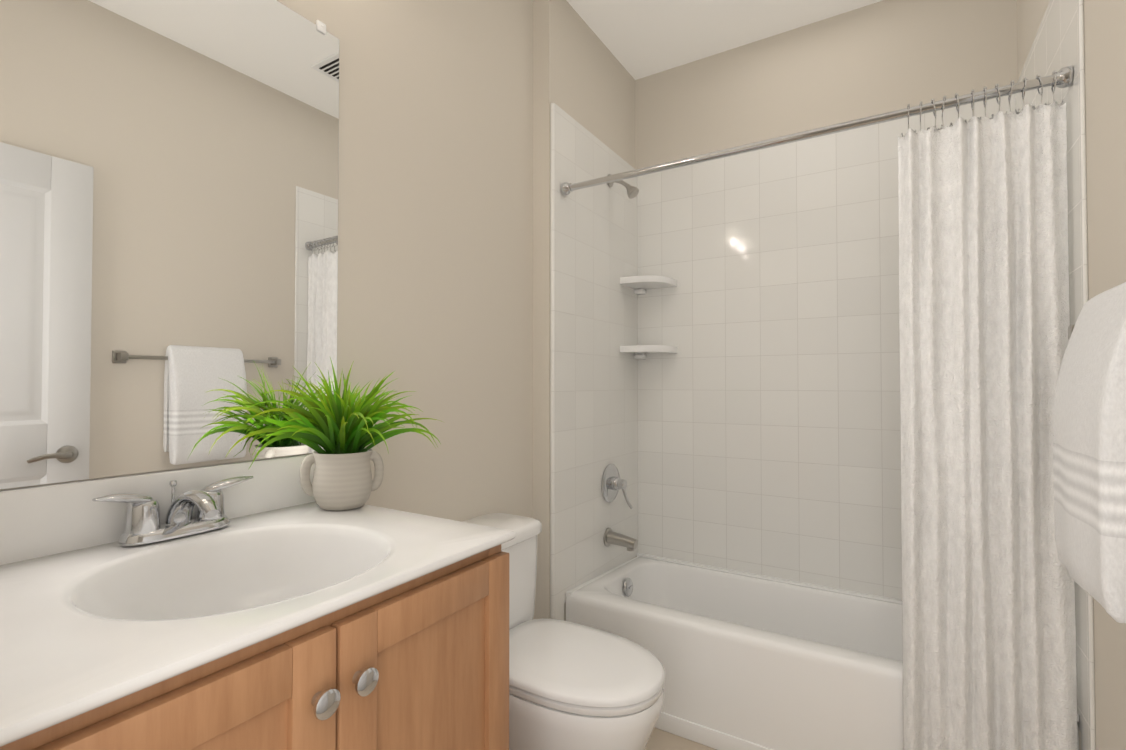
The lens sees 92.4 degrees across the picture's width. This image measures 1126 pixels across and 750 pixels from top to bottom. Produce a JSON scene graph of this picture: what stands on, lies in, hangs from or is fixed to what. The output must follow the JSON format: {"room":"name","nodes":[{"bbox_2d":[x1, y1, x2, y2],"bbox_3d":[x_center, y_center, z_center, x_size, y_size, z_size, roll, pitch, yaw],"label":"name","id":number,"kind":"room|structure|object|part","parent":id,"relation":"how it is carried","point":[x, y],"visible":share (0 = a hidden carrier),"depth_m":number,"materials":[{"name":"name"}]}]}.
{"room":"bathroom","nodes":[
{"label":"bathroom","id":0,"kind":"room"},
{"bbox_2d":[0,0,532,521],"bbox_3d":[-0.973,-0.157,0.891,0.205,2.740,2.925,-1,-1,32],"label":"wall","id":1,"kind":"structure","parent":0,"point":[436,222],"depth_m":1.66,"materials":[{"name":"beige paint"}]},
{"bbox_2d":[0,0,338,488],"bbox_3d":[-0.767,-0.342,1.019,0.012,1.045,0.778,-1,-1,32],"label":"mirror","id":2,"kind":"object","parent":1,"relation":"attached to","point":[168,234],"visible":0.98,"depth_m":1.02,"materials":[{"name":"clear glass"}]},
{"bbox_2d":[533,0,635,620],"bbox_3d":[0.085,-0.130,2.529,0.280,2.740,0.975,-1,-1,32],"label":"wall","id":3,"kind":"structure","parent":0,"point":[583,77],"depth_m":2.08,"materials":[{"name":"beige paint"}]},
{"bbox_2d":[550,103,637,620],"bbox_3d":[0.160,0.105,2.361,0.020,2.265,0.775,-1,-1,32],"label":"wall tile","id":4,"kind":"structure","parent":3,"relation":"attached to","point":[593,329],"depth_m":2.26,"materials":[{"name":"white tile"}]},
{"bbox_2d":[561,65,1077,749],"bbox_3d":[0.617,0.194,1.684,1.465,1.894,0.081,-1,-1,32],"label":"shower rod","id":5,"kind":"object","parent":4,"relation":"attached to","point":[989,641],"visible":1,"depth_m":1.39,"materials":[{"name":"white fabric"}]},
{"bbox_2d":[898,101,1077,749],"bbox_3d":[1.076,0.231,1.387,0.353,1.810,0.059,-1,-1,32],"label":"curtain","id":6,"kind":"object","parent":5,"relation":"hanging from","point":[989,623],"depth_m":1.38,"materials":[{"name":"fabric"}]},
{"bbox_2d":[645,727,716,749],"bbox_3d":[0.047,1.241,0.810,2.000,0.060,3.900,-1,-1,32],"label":"floor","id":7,"kind":"structure","parent":0,"point":[659,739],"depth_m":1.80,"materials":[{"name":"tile"}]},
{"bbox_2d":[0,454,515,749],"bbox_3d":[-0.523,0.696,0.840,0.594,1.032,0.759,-1,-1,32],"label":"bathroom vanity","id":8,"kind":"object","parent":7,"relation":"on","point":[266,604],"visible":0.96,"depth_m":0.82,"materials":[{"name":"white stone"}]},
{"bbox_2d":[92,476,253,545],"bbox_3d":[-0.667,0.243,0.968,0.162,0.096,0.256,-1,-1,32],"label":"faucet","id":9,"kind":"object","parent":8,"relation":"on","point":[130,510],"depth_m":0.97,"materials":[{"name":"silver metal"}]},
{"bbox_2d":[219,357,442,510],"bbox_3d":[-0.451,0.129,1.201,0.328,0.337,0.439,-1,-1,32],"label":"plant","id":10,"kind":"object","parent":8,"relation":"on","point":[343,432],"visible":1,"depth_m":1.18,"materials":[{"name":"green plant"}]},
{"bbox_2d":[462,513,664,749],"bbox_3d":[-0.060,0.842,1.492,0.698,0.761,0.436,-1,-1,32],"label":"toilet","id":11,"kind":"object","parent":7,"relation":"on","point":[573,686],"visible":0.6,"depth_m":1.33,"materials":[{"name":"white ceramic"}]},
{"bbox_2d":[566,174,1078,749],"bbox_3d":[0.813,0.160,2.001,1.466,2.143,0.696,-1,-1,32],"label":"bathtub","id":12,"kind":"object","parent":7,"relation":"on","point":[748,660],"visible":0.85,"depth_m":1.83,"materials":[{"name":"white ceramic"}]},
{"bbox_3d":[0.257,0.717,2.353,0.139,0.080,0.080,-1,-1,32],"label":"spout mount","id":13,"kind":"part","parent":12,"relation":"part of","materials":[{"name":"silver metal"}]},
{"bbox_2d":[566,0,882,79],"bbox_3d":[0.047,-1.558,0.856,2.000,0.060,3.900,-1,-1,32],"label":"ceiling","id":14,"kind":"structure","parent":0,"point":[639,39],"depth_m":2.31,"materials":[{"name":"white paint"}]},
{"bbox_2d":[635,0,1017,556],"bbox_3d":[1.145,-0.133,2.341,1.720,2.740,0.180,-1,-1,32],"label":"wall","id":15,"kind":"structure","parent":0,"point":[883,56],"depth_m":2.27,"materials":[{"name":"beige paint"}]},
{"bbox_2d":[637,94,1015,599],"bbox_3d":[1.002,-0.073,2.311,1.468,1.911,0.020,-1,-1,32],"label":"wall tile","id":16,"kind":"structure","parent":15,"relation":"attached to","point":[769,427],"depth_m":2.34,"materials":[{"name":"white tile"}]},
{"bbox_2d":[1017,0,1125,749],"bbox_3d":[0.755,-0.168,0.289,0.223,2.740,3.720,-1,-1,32],"label":"wall","id":17,"kind":"structure","parent":0,"point":[1105,59],"depth_m":1.15,"materials":[{"name":"beige paint"}]},
{"bbox_2d":[1016,0,1095,749],"bbox_3d":[1.420,0.091,1.579,0.009,2.265,0.780,-1,-1,32],"label":"wall tile","id":18,"kind":"structure","parent":17,"relation":"attached to","point":[1058,44],"depth_m":1.31,"materials":[{"name":"white tile"}]},
{"bbox_2d":[1053,282,1125,622],"bbox_3d":[0.929,0.104,0.904,0.131,0.518,0.697,-1,-1,32],"label":"towel","id":19,"kind":"object","parent":17,"relation":"attached to","point":[1089,446],"visible":1,"depth_m":0.85,"materials":[{"name":"white fabric"}]}
]}

